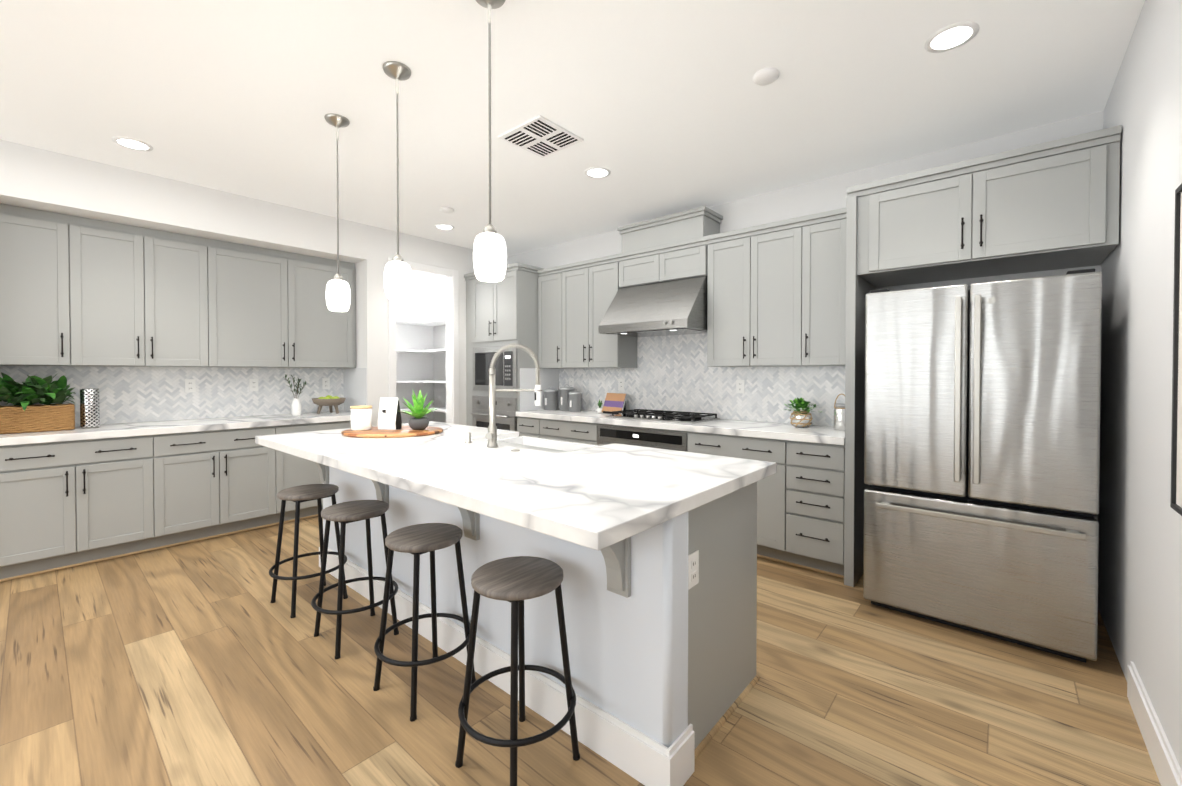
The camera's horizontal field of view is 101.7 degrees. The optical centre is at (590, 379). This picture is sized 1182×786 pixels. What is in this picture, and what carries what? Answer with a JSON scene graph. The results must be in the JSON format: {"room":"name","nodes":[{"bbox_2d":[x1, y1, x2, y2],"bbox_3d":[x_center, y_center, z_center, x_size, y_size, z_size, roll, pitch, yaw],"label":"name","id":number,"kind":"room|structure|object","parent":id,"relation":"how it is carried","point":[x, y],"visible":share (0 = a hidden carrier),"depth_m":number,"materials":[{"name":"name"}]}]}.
{"room":"kitchen","nodes":[
{"label":"kitchen","id":0,"kind":"room"},
{"bbox_2d":[0,139,473,425],"bbox_3d":[-3.735,-0.120,3.666,0.720,2.830,7.280,1,1,41],"label":"wall","id":1,"kind":"structure","parent":0,"point":[42,179],"depth_m":4.05,"materials":[{"name":"white paint"}]},
{"bbox_2d":[0,204,83,367],"bbox_3d":[-3.970,-0.639,3.422,0.325,1.083,0.463,1,1,41],"label":"upper cabinet","id":2,"kind":"object","parent":1,"relation":"attached to","point":[42,252],"depth_m":3.35,"materials":[{"name":"grey paint"}]},
{"bbox_2d":[84,218,219,367],"bbox_3d":[-3.599,-0.644,3.853,0.325,1.083,0.904,1,1,41],"label":"upper cabinet","id":3,"kind":"object","parent":1,"relation":"attached to","point":[184,328],"depth_m":3.77,"materials":[{"name":"grey paint"}]},
{"bbox_2d":[220,241,355,367],"bbox_3d":[-2.961,-0.653,4.594,0.325,1.083,1.283,1,1,41],"label":"upper cabinet","id":4,"kind":"object","parent":1,"relation":"attached to","point":[275,313],"depth_m":4.46,"materials":[{"name":"grey paint"}]},
{"bbox_2d":[388,258,458,423],"bbox_3d":[-1.875,0.004,5.365,0.148,2.540,0.840,1,1,41],"label":"door frame","id":5,"kind":"structure","parent":1,"relation":"attached to","point":[451,276],"depth_m":5.59,"materials":[{"name":"white wood"}]},
{"bbox_2d":[396,272,433,423],"bbox_3d":[-3.043,-0.156,6.632,0.100,2.830,1.880,1,1,41],"label":"wall","id":6,"kind":"structure","parent":0,"point":[417,304],"depth_m":7.09,"materials":[{"name":"white paint"}]},
{"bbox_2d":[0,0,1144,256],"bbox_3d":[-2.099,-1.558,2.307,7.450,0.080,7.580,1,1,41],"label":"ceiling","id":7,"kind":"structure","parent":0,"point":[664,106],"depth_m":2.56,"materials":[{"name":"white paint"}]},
{"bbox_2d":[112,136,152,150],"bbox_3d":[-2.973,-1.525,3.125,0.196,0.006,0.196,1,1,41],"label":"recessed light","id":8,"kind":"object","parent":7,"relation":"in","point":[132,143],"visible":1,"depth_m":3.11,"materials":[{"name":"white"}]},
{"bbox_2d":[324,113,350,311],"bbox_3d":[-1.490,-0.963,2.832,0.132,1.122,0.132,1,1,41],"label":"pendant light","id":9,"kind":"object","parent":7,"relation":"hanging from","point":[338,296],"visible":1,"depth_m":2.80,"materials":[{"name":"white glass"}]},
{"bbox_2d":[382,61,411,299],"bbox_3d":[-0.951,-0.958,2.369,0.132,1.122,0.132,1,1,41],"label":"pendant light","id":10,"kind":"object","parent":7,"relation":"hanging from","point":[397,278],"visible":1,"depth_m":2.34,"materials":[{"name":"white glass"}]},
{"bbox_2d":[435,224,454,229],"bbox_3d":[-1.489,-1.547,4.895,0.196,0.006,0.196,1,1,41],"label":"recessed light","id":11,"kind":"object","parent":7,"relation":"in","point":[445,226],"visible":0.98,"depth_m":4.87,"materials":[{"name":"white"}]},
{"bbox_2d":[440,207,453,212],"bbox_3d":[-1.306,-1.532,4.372,0.124,0.022,0.124,1,1,41],"label":"ceiling detector","id":12,"kind":"object","parent":7,"relation":"attached to","point":[446,210],"visible":0.96,"depth_m":4.34,"materials":[{"name":"white plastic"}]},
{"bbox_2d":[473,0,506,281],"bbox_3d":[-0.398,-0.952,1.893,0.132,1.122,0.132,1,1,41],"label":"pendant light","id":13,"kind":"object","parent":7,"relation":"hanging from","point":[489,256],"visible":1,"depth_m":1.86,"materials":[{"name":"white glass"}]},
{"bbox_2d":[498,115,583,157],"bbox_3d":[-0.314,-1.520,3.041,0.380,0.013,0.380,1,1,41],"label":"ceiling vent","id":14,"kind":"object","parent":7,"relation":"in","point":[540,136],"visible":1,"depth_m":3.02,"materials":[{"name":"white metal"}]},
{"bbox_2d":[585,167,610,177],"bbox_3d":[0.050,-1.530,3.571,0.196,0.006,0.196,1,1,41],"label":"recessed light","id":15,"kind":"object","parent":7,"relation":"in","point":[597,172],"visible":1,"depth_m":3.56,"materials":[{"name":"white"}]},
{"bbox_2d":[753,68,778,85],"bbox_3d":[0.875,-1.508,2.407,0.124,0.022,0.124,1,1,41],"label":"ceiling detector","id":16,"kind":"object","parent":7,"relation":"attached to","point":[764,76],"visible":0.96,"depth_m":2.39,"materials":[{"name":"white plastic"}]},
{"bbox_2d":[924,21,979,52],"bbox_3d":[1.597,-1.513,2.135,0.196,0.006,0.196,1,1,41],"label":"recessed light","id":17,"kind":"object","parent":7,"relation":"in","point":[949,36],"visible":1,"depth_m":2.12,"materials":[{"name":"white"}]},
{"bbox_2d":[0,516,1160,785],"bbox_3d":[-2.099,1.342,2.342,7.450,0.060,7.580,1,1,41],"label":"floor","id":18,"kind":"structure","parent":0,"point":[202,662],"depth_m":1.98,"materials":[{"name":"brown wood"}]},
{"bbox_2d":[0,436,167,581],"bbox_3d":[-3.724,0.855,3.492,0.620,0.885,0.863,1,1,41],"label":"base cabinet","id":19,"kind":"object","parent":18,"relation":"on","point":[72,503],"depth_m":3.29,"materials":[{"name":"grey paint"}]},
{"bbox_2d":[0,412,350,447],"bbox_3d":[-3.209,0.380,4.070,0.650,0.050,2.426,1,1,41],"label":"countertop","id":20,"kind":"structure","parent":19,"relation":"on","point":[214,423],"depth_m":3.73,"materials":[{"name":"white stone"}]},
{"bbox_2d":[0,372,75,433],"bbox_3d":[-3.884,0.157,3.364,0.430,0.413,0.402,1,1,41],"label":"planter box","id":21,"kind":"object","parent":20,"relation":"on","point":[23,414],"visible":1,"depth_m":3.31,"materials":[{"name":"brown wood"}]},
{"bbox_2d":[80,389,99,428],"bbox_3d":[-3.702,0.216,3.556,0.100,0.290,0.100,1,1,41],"label":"patterned vase","id":22,"kind":"object","parent":20,"relation":"on","point":[89,410],"visible":1,"depth_m":3.52,"materials":[{"name":"silver metal"}]},
{"bbox_2d":[283,375,306,415],"bbox_3d":[-2.812,0.148,4.589,0.124,0.400,0.267,1,1,41],"label":"vase","id":23,"kind":"object","parent":20,"relation":"on","point":[296,407],"visible":1,"depth_m":4.55,"materials":[{"name":"white ceramic"}]},
{"bbox_2d":[312,395,345,413],"bbox_3d":[-2.615,0.252,4.804,0.300,0.183,0.300,1,1,41],"label":"bowl","id":24,"kind":"object","parent":20,"relation":"on","point":[330,401],"visible":1,"depth_m":4.73,"materials":[{"name":"brown wood"}]},
{"bbox_2d":[168,424,287,546],"bbox_3d":[-3.223,0.848,4.075,0.620,0.885,0.905,1,1,41],"label":"base cabinet","id":25,"kind":"object","parent":18,"relation":"on","point":[220,483],"depth_m":3.89,"materials":[{"name":"grey paint"}]},
{"bbox_2d":[269,484,347,617],"bbox_3d":[-1.662,0.979,2.839,0.399,0.656,0.399,1,1,41],"label":"stool","id":26,"kind":"object","parent":18,"relation":"on","point":[298,495],"visible":0.88,"depth_m":2.81,"materials":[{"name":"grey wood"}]},
{"bbox_2d":[284,420,350,521],"bbox_3d":[-2.715,0.840,4.665,0.620,0.885,0.882,1,1,41],"label":"base cabinet","id":27,"kind":"object","parent":18,"relation":"on","point":[301,471],"depth_m":4.36,"materials":[{"name":"grey paint"}]},
{"bbox_2d":[311,500,398,658],"bbox_3d":[-1.201,0.983,2.462,0.400,0.656,0.400,1,1,41],"label":"stool","id":28,"kind":"object","parent":18,"relation":"on","point":[343,513],"visible":0.9,"depth_m":2.44,"materials":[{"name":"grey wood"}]},
{"bbox_2d":[373,523,475,721],"bbox_3d":[-0.710,0.988,2.059,0.400,0.656,0.400,1,1,41],"label":"stool","id":29,"kind":"object","parent":18,"relation":"on","point":[417,540],"visible":0.92,"depth_m":2.03,"materials":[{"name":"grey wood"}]},
{"bbox_2d":[468,265,559,430],"bbox_3d":[-0.890,0.037,5.588,0.790,2.470,0.634,1,1,41],"label":"tall cabinet","id":30,"kind":"object","parent":18,"relation":"on","point":[502,313],"depth_m":5.28,"materials":[{"name":"grey paint"}]},
{"bbox_2d":[455,556,579,785],"bbox_3d":[-0.251,0.993,1.658,0.400,0.656,0.400,1,1,41],"label":"stool","id":31,"kind":"object","parent":18,"relation":"on","point":[516,581],"visible":1,"depth_m":1.64,"materials":[{"name":"grey wood"}]},
{"bbox_2d":[281,451,775,785],"bbox_3d":[-0.592,0.872,2.682,2.818,0.898,1.191,1,1,41],"label":"kitchen island","id":32,"kind":"object","parent":18,"relation":"on","point":[651,552],"depth_m":1.79,"materials":[{"name":"white paint"}]},
{"bbox_2d":[255,421,775,550],"bbox_3d":[-0.665,0.397,2.650,2.890,0.050,1.265,1,1,41],"label":"island countertop","id":33,"kind":"structure","parent":32,"relation":"on","point":[587,496],"depth_m":1.97,"materials":[{"name":"white stone"}]},
{"bbox_2d":[341,426,442,437],"bbox_3d":[-1.336,0.353,3.256,0.596,0.022,0.580,1,1,41],"label":"serving board","id":34,"kind":"object","parent":33,"relation":"on","point":[403,431],"visible":0.69,"depth_m":3.10,"materials":[{"name":"brown wood"}]},
{"bbox_2d":[350,405,371,430],"bbox_3d":[-1.551,0.260,3.251,0.134,0.162,0.134,1,1,41],"label":"coffee canister","id":35,"kind":"object","parent":34,"relation":"on","point":[361,417],"visible":1,"depth_m":3.20,"materials":[{"name":"white ceramic"}]},
{"bbox_2d":[378,397,401,429],"bbox_3d":[-1.372,0.233,3.282,0.138,0.215,0.074,0,1,13],"label":"coffee bag","id":36,"kind":"object","parent":34,"relation":"on","point":[389,416],"visible":1,"depth_m":3.26,"materials":[{"name":"white paper"}]},
{"bbox_2d":[399,390,436,429],"bbox_3d":[-1.162,0.201,3.254,0.267,0.280,0.298,1,1,41],"label":"potted plant","id":37,"kind":"object","parent":34,"relation":"on","point":[419,421],"visible":1,"depth_m":3.22,"materials":[{"name":"green plant"}]},
{"bbox_2d":[465,343,541,451],"bbox_3d":[-0.512,0.086,2.697,0.474,0.571,0.275,1,1,41],"label":"faucet","id":38,"kind":"object","parent":33,"relation":"on","point":[492,445],"depth_m":2.63,"materials":[{"name":"silver metal"}]},
{"bbox_2d":[481,436,597,450],"bbox_3d":[-0.321,0.523,2.905,0.832,0.243,0.491,1,1,41],"label":"sink","id":39,"kind":"object","parent":33,"relation":"in","point":[541,444],"depth_m":3.13,"materials":[{"name":"white"}]},
{"bbox_2d":[516,417,543,438],"bbox_3d":[-0.433,0.834,5.209,0.406,0.885,0.628,1,1,41],"label":"base cabinet","id":40,"kind":"object","parent":18,"relation":"on","point":[526,426],"depth_m":4.97,"materials":[{"name":"grey paint"}]},
{"bbox_2d":[544,421,595,444],"bbox_3d":[-0.058,0.838,4.886,0.825,0.885,0.628,1,1,41],"label":"base cabinet","id":41,"kind":"object","parent":18,"relation":"on","point":[569,431],"depth_m":4.60,"materials":[{"name":"grey paint"}]},
{"bbox_2d":[596,425,695,451],"bbox_3d":[0.603,0.845,4.317,1.041,0.885,0.628,1,1,41],"label":"oven","id":42,"kind":"object","parent":18,"relation":"on","point":[668,439],"depth_m":4.02,"materials":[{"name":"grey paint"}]},
{"bbox_2d":[692,433,787,563],"bbox_3d":[1.241,0.852,3.769,0.760,0.885,0.628,1,1,41],"label":"base cabinet","id":43,"kind":"object","parent":18,"relation":"on","point":[772,491],"depth_m":3.39,"materials":[{"name":"grey paint"}]},
{"bbox_2d":[788,437,867,585],"bbox_3d":[1.645,0.856,3.421,0.427,0.885,0.628,1,1,41],"label":"base cabinet","id":44,"kind":"object","parent":18,"relation":"on","point":[826,485],"depth_m":3.14,"materials":[{"name":"grey paint"}]},
{"bbox_2d":[516,409,864,444],"bbox_3d":[0.607,0.377,4.303,3.157,0.050,0.645,1,1,41],"label":"countertop","id":45,"kind":"structure","parent":44,"relation":"on","point":[779,430],"depth_m":3.81,"materials":[{"name":"white stone"}]},
{"bbox_2d":[544,386,557,409],"bbox_3d":[-0.442,0.210,5.322,0.162,0.259,0.162,1,1,41],"label":"canister","id":46,"kind":"object","parent":45,"relation":"on","point":[550,399],"visible":1,"depth_m":5.26,"materials":[{"name":"silver metal"}]},
{"bbox_2d":[559,384,574,410],"bbox_3d":[-0.262,0.198,5.246,0.170,0.284,0.170,1,1,41],"label":"canister","id":47,"kind":"object","parent":45,"relation":"on","point":[564,391],"visible":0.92,"depth_m":5.17,"materials":[{"name":"silver metal"}]},
{"bbox_2d":[569,389,581,411],"bbox_3d":[-0.169,0.223,5.087,0.138,0.239,0.138,1,1,41],"label":"canister","id":48,"kind":"object","parent":45,"relation":"on","point":[574,401],"visible":1,"depth_m":5.03,"materials":[{"name":"silver metal"}]},
{"bbox_2d":[597,399,601,412],"bbox_3d":[0.088,0.273,4.933,0.077,0.142,0.079,1,1,41],"label":"succulent","id":49,"kind":"object","parent":45,"relation":"on","point":[599,409],"visible":0.98,"depth_m":4.91,"materials":[{"name":"green plant"}]},
{"bbox_2d":[602,393,626,414],"bbox_3d":[0.240,0.243,4.834,0.130,0.203,0.274,-1,1,-41],"label":"cookbook","id":50,"kind":"object","parent":45,"relation":"on","point":[615,402],"visible":0.83,"depth_m":4.81,"materials":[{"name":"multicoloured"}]},
{"bbox_2d":[606,409,719,423],"bbox_3d":[0.636,0.327,4.337,0.890,0.050,0.500,1,1,41],"label":"cooktop","id":51,"kind":"object","parent":45,"relation":"in","point":[685,416],"depth_m":4.26,"materials":[{"name":"black metal"}]},
{"bbox_2d":[785,397,821,427],"bbox_3d":[1.583,0.247,3.608,0.290,0.225,0.258,1,1,41],"label":"potted plant","id":52,"kind":"object","parent":45,"relation":"on","point":[801,419],"visible":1,"depth_m":3.57,"materials":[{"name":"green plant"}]},
{"bbox_2d":[833,394,844,429],"bbox_3d":[1.801,0.233,3.458,0.104,0.258,0.104,1,1,41],"label":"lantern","id":53,"kind":"object","parent":45,"relation":"on","point":[839,417],"visible":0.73,"depth_m":3.43,"materials":[{"name":"clear glass"}]},
{"bbox_2d":[863,268,1101,662],"bbox_3d":[2.167,0.398,2.743,0.932,1.807,0.890,1,1,41],"label":"fridge","id":54,"kind":"object","parent":18,"relation":"on","point":[982,451],"visible":1,"depth_m":2.38,"materials":[{"name":"silver metal"}]},
{"bbox_2d":[433,111,1103,520],"bbox_3d":[0.319,-0.137,5.059,7.350,2.830,0.120,1,1,41],"label":"wall","id":55,"kind":"structure","parent":0,"point":[823,195],"depth_m":3.78,"materials":[{"name":"white paint"}]},
{"bbox_2d":[536,265,563,368],"bbox_3d":[-0.322,-0.642,5.301,0.430,1.045,0.320,1,1,41],"label":"upper cabinet","id":56,"kind":"object","parent":55,"relation":"attached to","point":[549,282],"depth_m":5.20,"materials":[{"name":"grey paint"}]},
{"bbox_2d":[564,261,639,368],"bbox_3d":[0.058,-0.638,4.974,0.803,1.045,0.320,1,1,41],"label":"upper cabinet","id":57,"kind":"object","parent":55,"relation":"attached to","point":[586,346],"depth_m":4.84,"materials":[{"name":"grey paint"}]},
{"bbox_2d":[620,221,659,244],"bbox_3d":[0.550,-1.298,4.542,0.425,0.215,0.320,1,1,41],"label":"upper cabinet","id":58,"kind":"object","parent":55,"relation":"attached to","point":[650,228],"depth_m":4.41,"materials":[{"name":"grey paint"}]},
{"bbox_2d":[596,229,707,332],"bbox_3d":[0.616,-0.818,4.300,0.910,0.670,0.628,1,1,41],"label":"upper cabinet","id":59,"kind":"object","parent":55,"relation":"attached to","point":[655,283],"depth_m":4.21,"materials":[{"name":"grey paint"}]},
{"bbox_2d":[599,276,707,336],"bbox_3d":[0.606,-0.636,4.290,0.906,0.459,0.638,1,1,41],"label":"hood","id":60,"kind":"object","parent":59,"relation":"attached to","point":[677,306],"depth_m":4.11,"materials":[{"name":"grey metal"}]},
{"bbox_2d":[660,209,723,236],"bbox_3d":[0.872,-1.295,4.265,0.425,0.215,0.320,1,1,41],"label":"upper cabinet","id":61,"kind":"object","parent":55,"relation":"attached to","point":[700,221],"depth_m":4.11,"materials":[{"name":"grey paint"}]},
{"bbox_2d":[704,217,811,368],"bbox_3d":[1.369,-0.625,3.846,0.816,1.045,0.320,1,1,41],"label":"upper cabinet","id":62,"kind":"object","parent":55,"relation":"attached to","point":[760,280],"depth_m":3.70,"materials":[{"name":"grey paint"}]},
{"bbox_2d":[812,209,871,368],"bbox_3d":[1.750,-0.621,3.518,0.419,1.045,0.320,1,1,41],"label":"upper cabinet","id":63,"kind":"object","parent":55,"relation":"attached to","point":[838,300],"depth_m":3.35,"materials":[{"name":"grey paint"}]},
{"bbox_2d":[852,129,1120,288],"bbox_3d":[2.274,-0.908,2.865,1.113,0.515,0.618,1,1,41],"label":"upper cabinet","id":64,"kind":"object","parent":55,"relation":"attached to","point":[1049,207],"depth_m":2.59,"materials":[{"name":"grey paint"}]},
{"bbox_2d":[1098,0,1181,769],"bbox_3d":[0.589,-0.074,-0.054,0.140,2.830,7.280,1,1,41],"label":"wall","id":65,"kind":"structure","parent":0,"point":[1140,569],"depth_m":1.88,"materials":[{"name":"white paint"}]},
{"bbox_2d":[1127,661,1181,785],"bbox_3d":[0.194,1.270,-0.377,0.017,0.150,6.250,1,1,41],"label":"baseboard","id":66,"kind":"structure","parent":65,"relation":"attached to","point":[1167,768],"depth_m":1.63,"materials":[{"name":"white wood"}]},
{"bbox_2d":[1170,183,1181,515],"bbox_3d":[1.492,-0.084,1.135,0.042,0.920,0.660,1,1,41],"label":"picture frame","id":67,"kind":"object","parent":65,"relation":"attached to","point":[1176,472],"visible":1,"depth_m":1.38,"materials":[{"name":"black"}]}
]}

